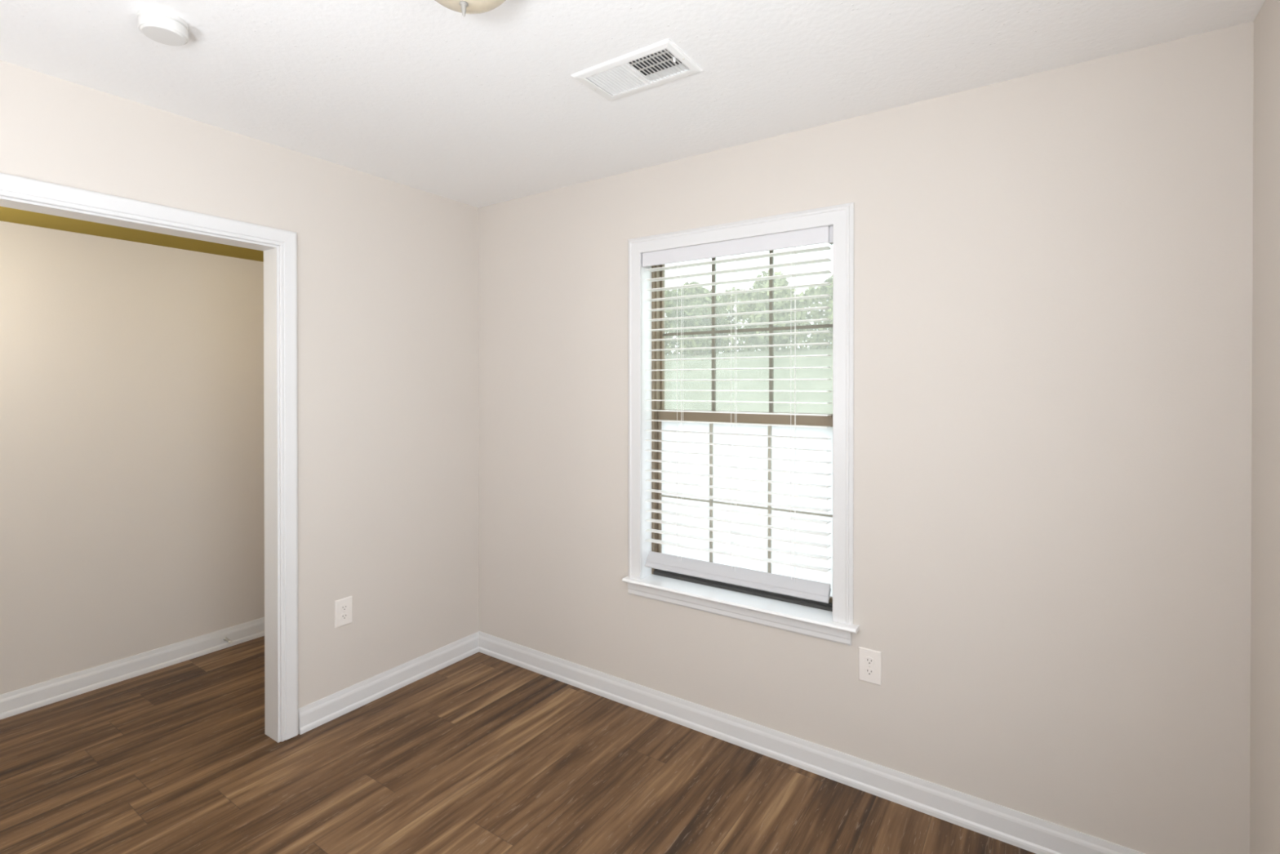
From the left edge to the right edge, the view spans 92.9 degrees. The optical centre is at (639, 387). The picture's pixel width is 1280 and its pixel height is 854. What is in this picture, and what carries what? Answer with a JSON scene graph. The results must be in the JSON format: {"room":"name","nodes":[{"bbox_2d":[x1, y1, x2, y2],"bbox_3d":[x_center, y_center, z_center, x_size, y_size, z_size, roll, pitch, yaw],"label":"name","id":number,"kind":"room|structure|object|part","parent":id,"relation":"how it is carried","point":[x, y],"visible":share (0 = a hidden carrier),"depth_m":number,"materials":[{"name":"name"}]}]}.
{"room":"empty bedroom","nodes":[
{"label":"empty bedroom","id":0,"kind":"room"},
{"bbox_2d":[0,206,263,262],"bbox_3d":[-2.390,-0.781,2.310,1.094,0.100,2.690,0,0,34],"label":"door track","id":1,"kind":"structure","parent":0,"point":[6,214],"depth_m":2.88,"materials":[{"name":"gold metal"}]},
{"bbox_2d":[0,221,264,694],"bbox_3d":[-2.884,0.231,2.650,0.100,2.440,2.890,0,0,34],"label":"wall","id":2,"kind":"structure","parent":0,"point":[132,447],"depth_m":3.02,"materials":[{"name":"beige paint"}]},
{"bbox_2d":[0,617,264,719],"bbox_3d":[-2.835,1.399,2.622,0.018,0.104,2.690,0,0,34],"label":"baseboard","id":3,"kind":"structure","parent":2,"relation":"attached to","point":[23,700],"depth_m":3.01,"materials":[{"name":"white paint"}]},
{"bbox_2d":[223,636,231,643],"bbox_3d":[-2.282,1.399,3.371,0.070,0.022,0.020,0,0,34],"label":"door stop","id":4,"kind":"object","parent":2,"relation":"attached to","point":[225,638],"visible":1,"depth_m":3.37,"materials":[{"name":"metal"}]},
{"bbox_2d":[0,60,479,708],"bbox_3d":[-1.763,0.233,2.167,0.110,2.440,3.350,0,0,34],"label":"wall","id":5,"kind":"structure","parent":0,"point":[388,386],"depth_m":2.76,"materials":[{"name":"beige paint"}]},
{"bbox_2d":[0,173,298,742],"bbox_3d":[-1.943,0.405,1.902,0.146,2.099,1.633,0,0,34],"label":"door frame","id":6,"kind":"structure","parent":5,"relation":"in","point":[279,246],"depth_m":2.50,"materials":[{"name":"white paint"}]},
{"bbox_2d":[334,595,352,627],"bbox_3d":[-1.322,1.000,2.716,0.009,0.120,0.079,0,0,34],"label":"wall outlet","id":7,"kind":"object","parent":5,"relation":"attached to","point":[343,606],"visible":1,"depth_m":2.71,"materials":[{"name":"white plastic"}]},
{"bbox_2d":[340,613,347,619],"bbox_3d":[-1.319,1.019,2.715,0.002,0.029,0.033,0,0,34],"label":"receptacle","id":8,"kind":"object","parent":7,"relation":"attached to","point":[343,615],"depth_m":2.71,"materials":[{"name":"white plastic"}]},
{"bbox_2d":[340,604,347,611],"bbox_3d":[-1.319,0.980,2.714,0.002,0.029,0.033,0,0,34],"label":"receptacle","id":9,"kind":"object","parent":7,"relation":"attached to","point":[344,607],"depth_m":2.71,"materials":[{"name":"white plastic"}]},
{"bbox_2d":[297,631,479,734],"bbox_3d":[-1.738,1.402,2.096,0.018,0.104,3.050,0,0,34],"label":"baseboard","id":10,"kind":"structure","parent":5,"relation":"attached to","point":[316,713],"depth_m":2.86,"materials":[{"name":"white paint"}]},
{"bbox_2d":[0,635,1035,853],"bbox_3d":[-0.950,1.516,1.616,4.468,0.120,3.340,0,0,34],"label":"floor","id":11,"kind":"structure","parent":0,"point":[481,753],"depth_m":2.25,"materials":[{"name":"brown wood"}]},
{"bbox_2d":[0,0,1265,208],"bbox_3d":[-0.453,-1.042,1.274,3.275,0.120,3.350,0,0,34],"label":"ceiling","id":12,"kind":"structure","parent":0,"point":[486,108],"depth_m":1.82,"materials":[{"name":"white paint"}]},
{"bbox_2d":[137,7,189,46],"bbox_3d":[-1.275,-0.962,1.628,0.109,0.044,0.109,0,0,34],"label":"smoke detector","id":13,"kind":"object","parent":12,"relation":"attached to","point":[161,26],"visible":1,"depth_m":1.60,"materials":[{"name":"white plastic"}]},
{"bbox_2d":[434,0,506,17],"bbox_3d":[-0.393,-0.905,1.357,0.288,0.156,0.288,0,0,34],"label":"ceiling light","id":14,"kind":"object","parent":12,"relation":"attached to","point":[464,6],"visible":1,"depth_m":1.38,"materials":[{"name":"beige glass"}]},
{"bbox_2d":[571,38,703,101],"bbox_3d":[-0.010,-0.975,1.899,0.360,0.020,0.206,0,0,34],"label":"ceiling vent","id":15,"kind":"object","parent":12,"relation":"in","point":[662,62],"visible":1,"depth_m":1.88,"materials":[{"name":"white metal"}]},
{"bbox_2d":[478,21,1253,853],"bbox_3d":[0.476,0.232,2.553,3.165,2.440,0.200,0,0,34],"label":"wall","id":16,"kind":"structure","parent":0,"point":[1053,268],"depth_m":1.98,"materials":[{"name":"beige paint"}]},
{"bbox_2d":[622,202,859,645],"bbox_3d":[0.411,0.132,2.558,1.030,1.618,0.235,0,0,34],"label":"window","id":17,"kind":"structure","parent":16,"relation":"in","point":[833,621],"depth_m":2.56,"materials":[{"name":"white paint"}]},
{"bbox_3d":[0.439,0.128,2.618,0.862,1.470,0.103,0,0,34],"label":"frame","id":18,"kind":"part","parent":17,"relation":"part of","materials":[{"name":"brown metal"}]},
{"bbox_2d":[642,226,833,603],"bbox_3d":[0.379,0.103,2.529,0.861,1.417,0.064,0,0,34],"label":"blind","id":19,"kind":"object","parent":17,"relation":"attached to","point":[813,590],"visible":1,"depth_m":2.50,"materials":[{"name":"white plastic"}]},
{"bbox_3d":[0.176,0.093,2.671,0.002,1.307,0.053,0,0,34],"label":"ladder cord","id":20,"kind":"part","parent":19,"relation":"part of","materials":[{"name":"white fabric"}]},
{"bbox_3d":[0.181,0.100,2.668,0.002,1.322,0.002,0,0,34],"label":"lift cord","id":21,"kind":"part","parent":19,"relation":"part of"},
{"bbox_3d":[0.390,0.093,2.526,0.002,1.307,0.053,0,0,34],"label":"ladder cord","id":22,"kind":"part","parent":19,"relation":"part of","materials":[{"name":"white fabric"}]},
{"bbox_3d":[0.395,0.101,2.523,0.002,1.322,0.002,0,0,4],"label":"lift cord","id":23,"kind":"part","parent":19,"relation":"part of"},
{"bbox_3d":[0.375,0.785,2.535,0.826,0.051,0.043,0,0,34],"label":"rail","id":24,"kind":"part","parent":19,"relation":"part of","materials":[{"name":"white plastic"}]},
{"bbox_3d":[0.601,0.094,2.383,0.002,1.307,0.053,0,0,34],"label":"ladder cord","id":25,"kind":"part","parent":19,"relation":"part of","materials":[{"name":"white fabric"}]},
{"bbox_3d":[0.606,0.101,2.380,0.002,1.322,0.002,0,0,34],"label":"lift cord","id":26,"kind":"part","parent":19,"relation":"part of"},
{"bbox_3d":[0.430,0.477,2.615,0.831,0.742,0.022,0,0,34],"label":"sash","id":27,"kind":"part","parent":17,"relation":"part of","materials":[{"name":"brown metal"}]},
{"bbox_3d":[0.448,-0.228,2.637,0.831,0.734,0.020,0,0,34],"label":"sash","id":28,"kind":"part","parent":17,"relation":"part of","materials":[{"name":"brown metal"}]},
{"bbox_3d":[0.434,0.487,2.622,0.811,0.678,0.003,0,0,34],"label":"glass","id":29,"kind":"part","parent":17,"relation":"part of","materials":[{"name":"clear glass"}]},
{"bbox_2d":[479,631,1145,853],"bbox_3d":[0.374,1.400,2.496,3.065,0.104,0.018,0,0,34],"label":"baseboard","id":30,"kind":"structure","parent":16,"relation":"attached to","point":[1037,835],"depth_m":2.27,"materials":[{"name":"white paint"}]},
{"bbox_2d":[858,646,881,685],"bbox_3d":[0.828,1.002,2.192,0.079,0.120,0.009,0,0,34],"label":"wall outlet","id":31,"kind":"object","parent":16,"relation":"attached to","point":[869,660],"visible":1,"depth_m":2.19,"materials":[{"name":"white plastic"}]},
{"bbox_2d":[864,667,874,675],"bbox_3d":[0.827,1.022,2.190,0.033,0.029,0.002,0,0,34],"label":"receptacle","id":32,"kind":"object","parent":31,"relation":"attached to","point":[868,671],"depth_m":2.19,"materials":[{"name":"white plastic"}]},
{"bbox_2d":[864,656,874,665],"bbox_3d":[0.827,0.983,2.189,0.033,0.029,0.002,0,0,34],"label":"receptacle","id":33,"kind":"object","parent":31,"relation":"attached to","point":[868,660],"depth_m":2.19,"materials":[{"name":"white plastic"}]},
{"bbox_2d":[1249,0,1279,853],"bbox_3d":[0.805,0.242,0.306,0.100,2.440,3.150,0,0,34],"label":"wall","id":34,"kind":"structure","parent":0,"point":[1264,766],"depth_m":1.53,"materials":[{"name":"beige paint"}]},
{"label":"outside","id":35,"kind":"structure","parent":0,"visible":0},
{"bbox_2d":[665,349,832,413],"bbox_3d":[3.511,0.133,27.676,56.000,3.060,44.800,0,0,34],"label":"lawn","id":36,"kind":"structure","parent":35,"point":[801,362],"depth_m":16.56,"materials":[{"name":"green plant"}]},
{"bbox_2d":[665,280,729,355],"bbox_3d":[2.026,-2.579,22.701,2.404,2.896,1.975,0,0,-30],"label":"tree","id":37,"kind":"object","parent":36,"relation":"on","point":[699,343],"visible":0.72,"depth_m":22.29,"materials":[{"name":"green plant"}]},
{"bbox_2d":[698,287,730,354],"bbox_3d":[2.789,-2.866,26.199,2.334,3.211,2.394,0,0,11],"label":"tree","id":38,"kind":"object","parent":36,"relation":"on","point":[718,341],"visible":0.06,"depth_m":26.04,"materials":[{"name":"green plant"}]},
{"bbox_2d":[665,280,832,355],"bbox_3d":[5.593,-3.176,28.058,23.281,3.969,1.686,0,0,34],"label":"hedge","id":39,"kind":"object","parent":36,"relation":"on","point":[819,302],"visible":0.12,"depth_m":27.72,"materials":[{"name":"green plant"}]},
{"bbox_2d":[741,269,797,350],"bbox_3d":[5.136,-2.996,24.430,2.387,3.510,2.076,0,0,34],"label":"tree","id":40,"kind":"object","parent":36,"relation":"on","point":[755,340],"visible":0.09,"depth_m":24.03,"materials":[{"name":"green plant"}]},
{"bbox_2d":[749,279,808,351],"bbox_3d":[4.683,-2.542,20.927,2.018,2.744,2.463,0,0,-1],"label":"tree","id":41,"kind":"object","parent":36,"relation":"on","point":[787,293],"visible":0.64,"depth_m":20.23,"materials":[{"name":"green plant"}]},
{"bbox_2d":[819,281,832,334],"bbox_3d":[7.151,-2.487,19.279,2.438,2.744,2.569,0,0,34],"label":"tree","id":42,"kind":"object","parent":36,"relation":"on","point":[829,289],"visible":0.02,"depth_m":19.29,"materials":[{"name":"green plant"}]},
{"bbox_2d":[819,275,832,333],"bbox_3d":[7.899,-2.927,22.757,2.215,3.380,2.509,0,0,34],"label":"tree","id":43,"kind":"object","parent":36,"relation":"on","point":[824,288],"visible":0.02,"depth_m":22.91,"materials":[{"name":"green plant"}]}
]}

